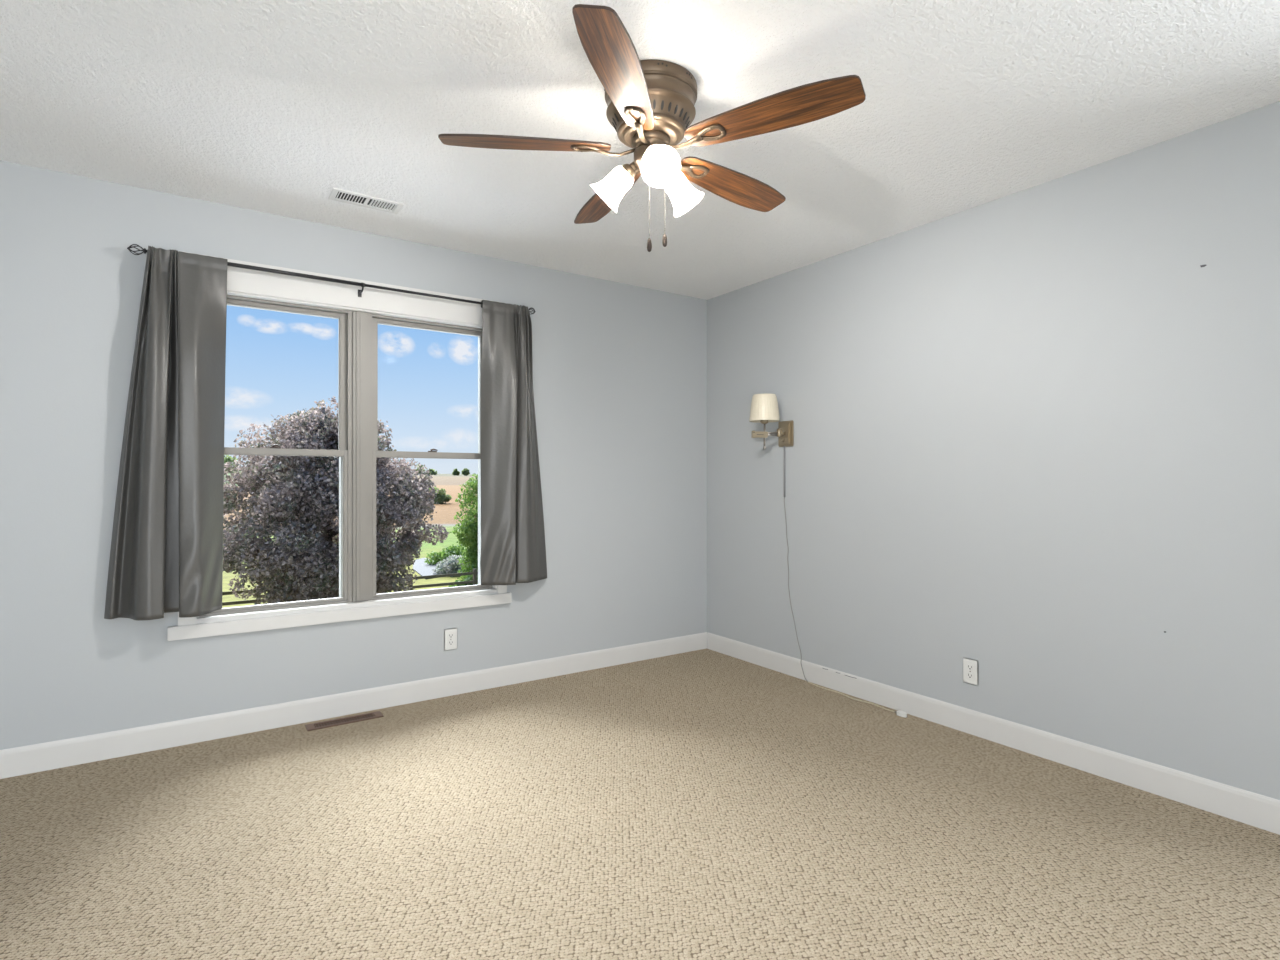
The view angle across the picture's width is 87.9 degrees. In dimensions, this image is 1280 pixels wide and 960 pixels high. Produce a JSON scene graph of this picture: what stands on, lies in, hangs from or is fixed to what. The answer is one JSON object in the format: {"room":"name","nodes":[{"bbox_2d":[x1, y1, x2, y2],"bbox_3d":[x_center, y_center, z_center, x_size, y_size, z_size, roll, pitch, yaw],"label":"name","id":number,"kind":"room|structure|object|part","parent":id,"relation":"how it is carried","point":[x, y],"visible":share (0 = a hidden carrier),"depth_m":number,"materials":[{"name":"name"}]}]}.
{"room":"empty bedroom","nodes":[
{"label":"empty bedroom","id":0,"kind":"room"},
{"bbox_2d":[0,160,706,749],"bbox_3d":[-1.335,-0.042,3.526,4.573,2.440,0.160,0,0,-34],"label":"wall","id":1,"kind":"structure","parent":0,"point":[620,369],"depth_m":3.14,"materials":[{"name":"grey paint"}]},
{"bbox_2d":[178,612,196,625],"bbox_3d":[-2.015,-0.111,2.956,0.069,1.512,0.019,0,0,-34],"label":"trim","id":2,"kind":"structure","parent":1,"relation":"attached to","point":[187,620],"depth_m":2.95,"materials":[{"name":"white paint"}]},
{"bbox_2d":[199,295,351,616],"bbox_3d":[-1.770,-0.093,3.252,0.650,1.531,0.135,0,0,-34],"label":"window","id":3,"kind":"structure","parent":1,"relation":"in","point":[344,452],"depth_m":3.37,"materials":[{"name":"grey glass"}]},
{"bbox_3d":[-1.745,0.230,3.215,0.610,0.764,0.026,0,0,-34],"label":"sash","id":4,"kind":"part","parent":3,"relation":"part of","materials":[{"name":"glass"}]},
{"bbox_3d":[-1.762,-0.484,3.240,0.610,0.729,0.026,0,0,-34],"label":"sash","id":5,"kind":"part","parent":3,"relation":"part of","materials":[{"name":"clear glass"}]},
{"bbox_2d":[127,244,535,314],"bbox_3d":[-1.390,-0.956,3.324,1.862,0.066,0.113,0,0,-34],"label":"curtain rod","id":6,"kind":"object","parent":1,"relation":"attached to","point":[144,250],"visible":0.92,"depth_m":3.21,"materials":[{"name":"black metal"}]},
{"bbox_2d":[104,246,227,620],"bbox_3d":[-2.009,-0.205,2.824,0.434,1.567,0.182,0,0,-34],"label":"curtain","id":7,"kind":"object","parent":6,"relation":"hanging from","point":[166,551],"visible":1,"depth_m":2.81,"materials":[{"name":"grey fabric"}]},
{"bbox_2d":[480,300,546,584],"bbox_3d":[-0.680,-0.205,3.739,0.423,1.567,0.115,0,0,-37],"label":"curtain","id":8,"kind":"object","parent":6,"relation":"hanging from","point":[513,548],"visible":1,"depth_m":3.66,"materials":[{"name":"grey fabric"}]},
{"bbox_2d":[168,592,511,640],"bbox_3d":[-1.407,0.674,3.362,1.606,0.059,0.030,0,0,-34],"label":"trim","id":9,"kind":"structure","parent":1,"relation":"attached to","point":[341,615],"depth_m":3.26,"materials":[{"name":"white paint"}]},
{"bbox_2d":[181,251,502,324],"bbox_3d":[-1.405,-0.940,3.370,1.552,0.145,0.019,0,0,-34],"label":"trim","id":10,"kind":"structure","parent":1,"relation":"attached to","point":[241,280],"depth_m":3.33,"materials":[{"name":"white paint"}]},
{"bbox_2d":[197,291,496,623],"bbox_3d":[-1.416,-0.111,3.399,1.420,1.512,0.060,0,0,-34],"label":"trim","id":11,"kind":"structure","parent":1,"relation":"attached to","point":[248,615],"depth_m":3.32,"materials":[{"name":"white paint"}]},
{"bbox_2d":[0,632,707,778],"bbox_3d":[-1.288,1.122,3.457,4.253,0.112,0.008,0,0,-34],"label":"baseboard","id":12,"kind":"structure","parent":1,"relation":"attached to","point":[23,760],"depth_m":3.22,"materials":[{"name":"white paint"}]},
{"bbox_2d":[352,311,368,601],"bbox_3d":[-1.446,-0.118,3.421,0.076,1.481,0.089,0,0,-34],"label":"trim","id":13,"kind":"structure","parent":1,"relation":"attached to","point":[360,320],"depth_m":3.38,"materials":[{"name":"white wood"}]},
{"bbox_2d":[369,314,491,599],"bbox_3d":[-1.159,-0.093,3.667,0.674,1.531,0.135,0,0,-34],"label":"window","id":14,"kind":"structure","parent":1,"relation":"in","point":[374,320],"depth_m":3.49,"materials":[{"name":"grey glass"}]},
{"bbox_3d":[-1.151,-0.484,3.655,0.634,0.729,0.026,0,0,-34],"label":"sash","id":15,"kind":"part","parent":14,"relation":"part of","materials":[{"name":"glass"}]},
{"bbox_3d":[-1.134,0.230,3.630,0.634,0.764,0.026,0,0,-34],"label":"sash","id":16,"kind":"part","parent":14,"relation":"part of","materials":[{"name":"clear glass"}]},
{"bbox_2d":[444,628,456,650],"bbox_3d":[-1.034,0.870,3.628,0.072,0.116,0.009,0,0,-34],"label":"wall outlet","id":17,"kind":"object","parent":1,"relation":"attached to","point":[450,635],"visible":1,"depth_m":3.63,"materials":[{"name":"white plastic"}]},
{"bbox_2d":[497,585,506,593],"bbox_3d":[-0.789,-0.111,3.789,0.056,1.512,0.019,0,0,-34],"label":"trim","id":18,"kind":"structure","parent":1,"relation":"attached to","point":[500,588],"depth_m":3.78,"materials":[{"name":"white paint"}]},
{"bbox_2d":[0,648,1279,959],"bbox_3d":[0.083,1.278,1.438,4.573,0.200,5.207,0,0,-34],"label":"floor","id":19,"kind":"structure","parent":0,"point":[703,804],"depth_m":2.13,"materials":[{"name":"carpet"}]},
{"bbox_2d":[305,711,383,730],"bbox_3d":[-1.440,1.175,3.241,0.344,0.006,0.086,0,0,-34],"label":"floor vent","id":20,"kind":"object","parent":19,"relation":"in","point":[351,719],"visible":1,"depth_m":3.24,"materials":[{"name":"brown metal"}]},
{"bbox_2d":[0,0,1279,299],"bbox_3d":[0.083,-1.362,1.438,4.573,0.200,5.207,0,0,-34],"label":"ceiling","id":21,"kind":"structure","parent":0,"point":[266,106],"depth_m":2.23,"materials":[{"name":"white paint"}]},
{"bbox_2d":[328,188,404,213],"bbox_3d":[-1.235,-1.258,3.001,0.300,0.008,0.132,0,0,-34],"label":"ceiling vent","id":22,"kind":"object","parent":21,"relation":"in","point":[340,195],"visible":1,"depth_m":3.00,"materials":[{"name":"white metal"}]},
{"bbox_2d":[438,4,865,251],"bbox_3d":[0.049,-0.988,2.175,1.259,0.548,1.270,0,0,-34],"label":"ceiling fan","id":23,"kind":"object","parent":21,"relation":"hanging from","point":[650,103],"visible":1,"depth_m":2.02,"materials":[{"name":"brown wood"}]},
{"bbox_3d":[-0.359,-1.065,2.101,0.533,0.007,0.139,0,13,-5],"label":"blade","id":24,"kind":"part","parent":23,"relation":"part of","materials":[{"name":"brown wood"}]},
{"bbox_3d":[-0.123,-1.065,2.503,0.139,0.007,0.533,-14,5,-23],"label":"blade","id":25,"kind":"part","parent":23,"relation":"part of","materials":[{"name":"brown wood"}]},
{"bbox_3d":[-0.091,-0.956,2.198,0.143,0.141,0.118,0,0,3],"label":"lamp shade","id":26,"kind":"part","parent":23,"relation":"part of","materials":[{"name":"white glass"}]},
{"bbox_3d":[-0.051,-1.065,1.752,0.139,0.007,0.533,13,3,12],"label":"blade","id":27,"kind":"part","parent":23,"relation":"part of","materials":[{"name":"brown wood"}]},
{"bbox_3d":[-0.025,-1.011,2.165,0.074,0.061,0.063,0,0,-7],"label":"light arm","id":28,"kind":"part","parent":23,"relation":"part of","materials":[{"name":"brown metal"}]},
{"bbox_3d":[0.030,-0.893,2.087,0.004,0.277,0.020,0,0,6],"label":"pull chain","id":29,"kind":"part","parent":23,"relation":"part of","materials":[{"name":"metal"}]},
{"bbox_3d":[0.044,-1.011,2.075,0.064,0.061,0.074,0,0,-34],"label":"light arm","id":30,"kind":"part","parent":23,"relation":"part of","materials":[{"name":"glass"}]},
{"bbox_3d":[0.053,-0.975,2.026,0.045,0.072,0.078,0,0,-9],"label":"light bulb","id":31,"kind":"part","parent":23,"relation":"part of","materials":[{"name":"white glass"}]},
{"bbox_3d":[0.050,-0.956,2.000,0.124,0.141,0.142,0,0,-34],"label":"lamp shade","id":32,"kind":"part","parent":23,"relation":"part of","materials":[{"name":"white glass"}]},
{"bbox_3d":[0.138,-0.956,2.226,0.143,0.141,0.121,0,0,-34],"label":"lamp shade","id":33,"kind":"part","parent":23,"relation":"part of","materials":[{"name":"white glass"}]},
{"bbox_3d":[0.332,-1.065,2.402,0.533,0.007,0.139,0,-13,-41],"label":"blade","id":34,"kind":"part","parent":23,"relation":"part of","materials":[{"name":"brown wood"}]},
{"bbox_3d":[0.377,-1.065,1.938,0.533,0.007,0.139,0,-13,31],"label":"blade","id":35,"kind":"part","parent":23,"relation":"part of","materials":[{"name":"brown wood"}]},
{"bbox_2d":[707,101,1279,799],"bbox_3d":[1.908,-0.042,2.678,0.160,2.440,4.887,0,0,-34],"label":"wall","id":36,"kind":"structure","parent":0,"point":[1037,438],"depth_m":2.83,"materials":[{"name":"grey paint"}]},
{"bbox_2d":[749,393,906,717],"bbox_3d":[0.996,0.335,3.656,0.252,1.685,0.975,0,0,-34],"label":"wall lamp","id":37,"kind":"object","parent":36,"relation":"attached to","point":[764,409],"visible":1,"depth_m":3.94,"materials":[{"name":"white fabric"}]},
{"bbox_3d":[0.714,-0.272,3.959,0.096,0.043,0.029,0,0,-9],"label":"arm","id":38,"kind":"part","parent":37,"relation":"part of","materials":[{"name":"silver metal"}]},
{"bbox_3d":[0.739,-0.292,3.961,0.057,0.220,0.046,0,0,-34],"label":"stem","id":39,"kind":"part","parent":37,"relation":"part of","materials":[{"name":"metal"}]},
{"bbox_3d":[0.743,-0.429,3.964,0.181,0.158,0.181,0,0,-34],"label":"lamp shade","id":40,"kind":"part","parent":37,"relation":"part of","materials":[{"name":"beige fabric"}]},
{"bbox_3d":[0.794,-0.278,3.983,0.090,0.027,0.015,0,0,-17],"label":"arm","id":41,"kind":"part","parent":37,"relation":"part of","materials":[{"name":"metal"}]},
{"bbox_3d":[0.879,-0.051,4.040,0.012,0.311,0.012,0,0,-34],"label":"cord","id":42,"kind":"part","parent":37,"relation":"part of","materials":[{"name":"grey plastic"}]},
{"bbox_3d":[0.877,-0.280,4.023,0.035,0.156,0.120,0,0,-34],"label":"plate","id":43,"kind":"part","parent":37,"relation":"part of","materials":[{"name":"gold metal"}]},
{"bbox_3d":[1.081,0.632,3.690,0.034,1.089,0.822,0,0,-30],"label":"power cord","id":44,"kind":"part","parent":37,"relation":"part of","materials":[{"name":"grey plastic"}]},
{"bbox_2d":[963,657,977,685],"bbox_3d":[1.533,0.888,3.080,0.009,0.116,0.072,0,0,-34],"label":"wall outlet","id":45,"kind":"object","parent":36,"relation":"attached to","point":[970,666],"visible":1,"depth_m":3.08,"materials":[{"name":"white plastic"}]},
{"bbox_2d":[967,664,973,669],"bbox_3d":[1.531,0.869,3.079,0.004,0.025,0.033,0,0,-34],"label":"receptacle","id":46,"kind":"object","parent":45,"relation":"attached to","point":[969,666],"depth_m":3.08,"materials":[{"name":"white plastic"}]},
{"bbox_2d":[967,673,973,678],"bbox_3d":[1.531,0.907,3.079,0.004,0.025,0.033,0,0,-34],"label":"receptacle","id":47,"kind":"object","parent":45,"relation":"attached to","point":[969,675],"depth_m":3.08,"materials":[{"name":"white plastic"}]},
{"bbox_2d":[707,633,1279,834],"bbox_3d":[1.382,1.122,3.303,0.008,0.112,3.232,0,0,-34],"label":"baseboard","id":48,"kind":"structure","parent":36,"relation":"attached to","point":[1247,807],"depth_m":2.81,"materials":[{"name":"white paint"}]},
{"label":"outside","id":49,"kind":"structure","parent":0,"visible":0},
{"bbox_2d":[413,558,438,578],"bbox_3d":[-11.116,4.653,35.547,2.000,0.050,8.831,0,0,-19],"label":"driveway","id":50,"kind":"structure","parent":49,"point":[422,568],"depth_m":35.12,"materials":[{"name":"concrete"}]},
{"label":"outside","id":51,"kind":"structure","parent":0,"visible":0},
{"bbox_2d":[222,470,477,607],"bbox_3d":[-53.199,-0.265,220.740,480.000,9.885,415.000,0,0,-34],"label":"ground","id":52,"kind":"structure","parent":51,"point":[445,514],"depth_m":65.37,"materials":[{"name":"green plant"}]},
{"bbox_2d":[224,455,238,472],"bbox_3d":[-182.393,-6.445,293.106,9.534,10.116,8.986,0,0,-34],"label":"tree","id":53,"kind":"object","parent":52,"relation":"on","point":[230,458],"visible":0.3,"depth_m":292.70,"materials":[{"name":"green plant"}]},
{"bbox_2d":[223,396,449,604],"bbox_3d":[-9.730,1.060,20.631,7.153,7.273,6.161,0,0,-34],"label":"maple tree","id":54,"kind":"object","parent":52,"relation":"on","point":[303,564],"visible":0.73,"depth_m":19.17,"materials":[{"name":"purple plant"}]},
{"bbox_2d":[222,569,477,605],"bbox_3d":[-8.445,4.068,24.469,19.640,1.220,0.145,0,0,-34],"label":"fence","id":55,"kind":"object","parent":52,"relation":"on","point":[474,573],"visible":0.15,"depth_m":24.76,"materials":[{"name":"wood"}]},
{"bbox_3d":[-13.458,3.615,20.993,2.440,0.105,0.025,0,0,-34],"label":"rail","id":56,"kind":"part","parent":55,"relation":"part of","materials":[{"name":"wood"}]},
{"bbox_3d":[-13.458,3.946,20.993,2.440,0.105,0.025,0,0,-34],"label":"rail","id":57,"kind":"part","parent":55,"relation":"part of","materials":[{"name":"wood"}]},
{"bbox_3d":[-7.402,3.946,25.105,2.440,0.105,0.025,0,0,-34],"label":"rail","id":58,"kind":"part","parent":55,"relation":"part of","materials":[{"name":"wood"}]},
{"bbox_3d":[-7.402,3.615,25.105,2.440,0.105,0.025,0,0,-34],"label":"rail","id":59,"kind":"part","parent":55,"relation":"part of","materials":[{"name":"wood"}]},
{"bbox_3d":[-6.434,4.068,25.850,0.120,1.220,0.120,0,0,-34],"label":"post","id":60,"kind":"part","parent":55,"relation":"part of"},
{"bbox_2d":[425,469,436,474],"bbox_3d":[-111.679,-4.010,354.551,7.700,4.498,7.156,0,0,-34],"label":"tree","id":61,"kind":"object","parent":52,"relation":"on","point":[432,471],"visible":0.56,"depth_m":353.80,"materials":[{"name":"green plant"}]},
{"bbox_2d":[428,487,451,503],"bbox_3d":[-30.656,2.547,100.960,4.157,3.143,3.185,0,0,-34],"label":"bush","id":62,"kind":"object","parent":52,"relation":"on","point":[441,497],"visible":0.59,"depth_m":100.37,"materials":[{"name":"green plant"}]},
{"bbox_2d":[425,544,466,564],"bbox_3d":[-10.400,4.332,36.936,2.374,1.460,2.892,0,0,36],"label":"shrub","id":63,"kind":"object","parent":52,"relation":"on","point":[454,550],"visible":0.46,"depth_m":36.56,"materials":[{"name":"green plant"}]},
{"bbox_2d":[432,555,469,576],"bbox_3d":[-9.351,4.317,33.125,2.143,1.253,2.301,0,0,-34],"label":"shrub","id":64,"kind":"object","parent":52,"relation":"on","point":[448,566],"visible":0.58,"depth_m":32.47,"materials":[{"name":"grey plant"}]},
{"bbox_2d":[452,468,459,474],"bbox_3d":[-99.816,-4.247,360.243,4.396,4.341,3.701,0,0,-34],"label":"tree","id":65,"kind":"object","parent":52,"relation":"on","point":[455,472],"visible":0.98,"depth_m":359.24,"materials":[{"name":"green plant"}]},
{"bbox_2d":[449,575,477,586],"bbox_3d":[-6.916,4.289,26.783,1.593,1.115,1.363,0,0,-34],"label":"shrub","id":66,"kind":"object","parent":52,"relation":"on","point":[468,577],"visible":0.15,"depth_m":26.41,"materials":[{"name":"green plant"}]},
{"bbox_2d":[450,473,477,579],"bbox_3d":[-6.382,1.784,28.305,2.872,5.788,2.763,0,0,15],"label":"tree","id":67,"kind":"object","parent":52,"relation":"on","point":[469,527],"visible":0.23,"depth_m":27.70,"materials":[{"name":"green plant"}]},
{"bbox_2d":[461,468,469,475],"bbox_3d":[-93.934,-4.290,358.107,4.603,4.576,4.298,0,0,-34],"label":"tree","id":68,"kind":"object","parent":52,"relation":"on","point":[465,471],"visible":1,"depth_m":357.23,"materials":[{"name":"green plant"}]}
]}

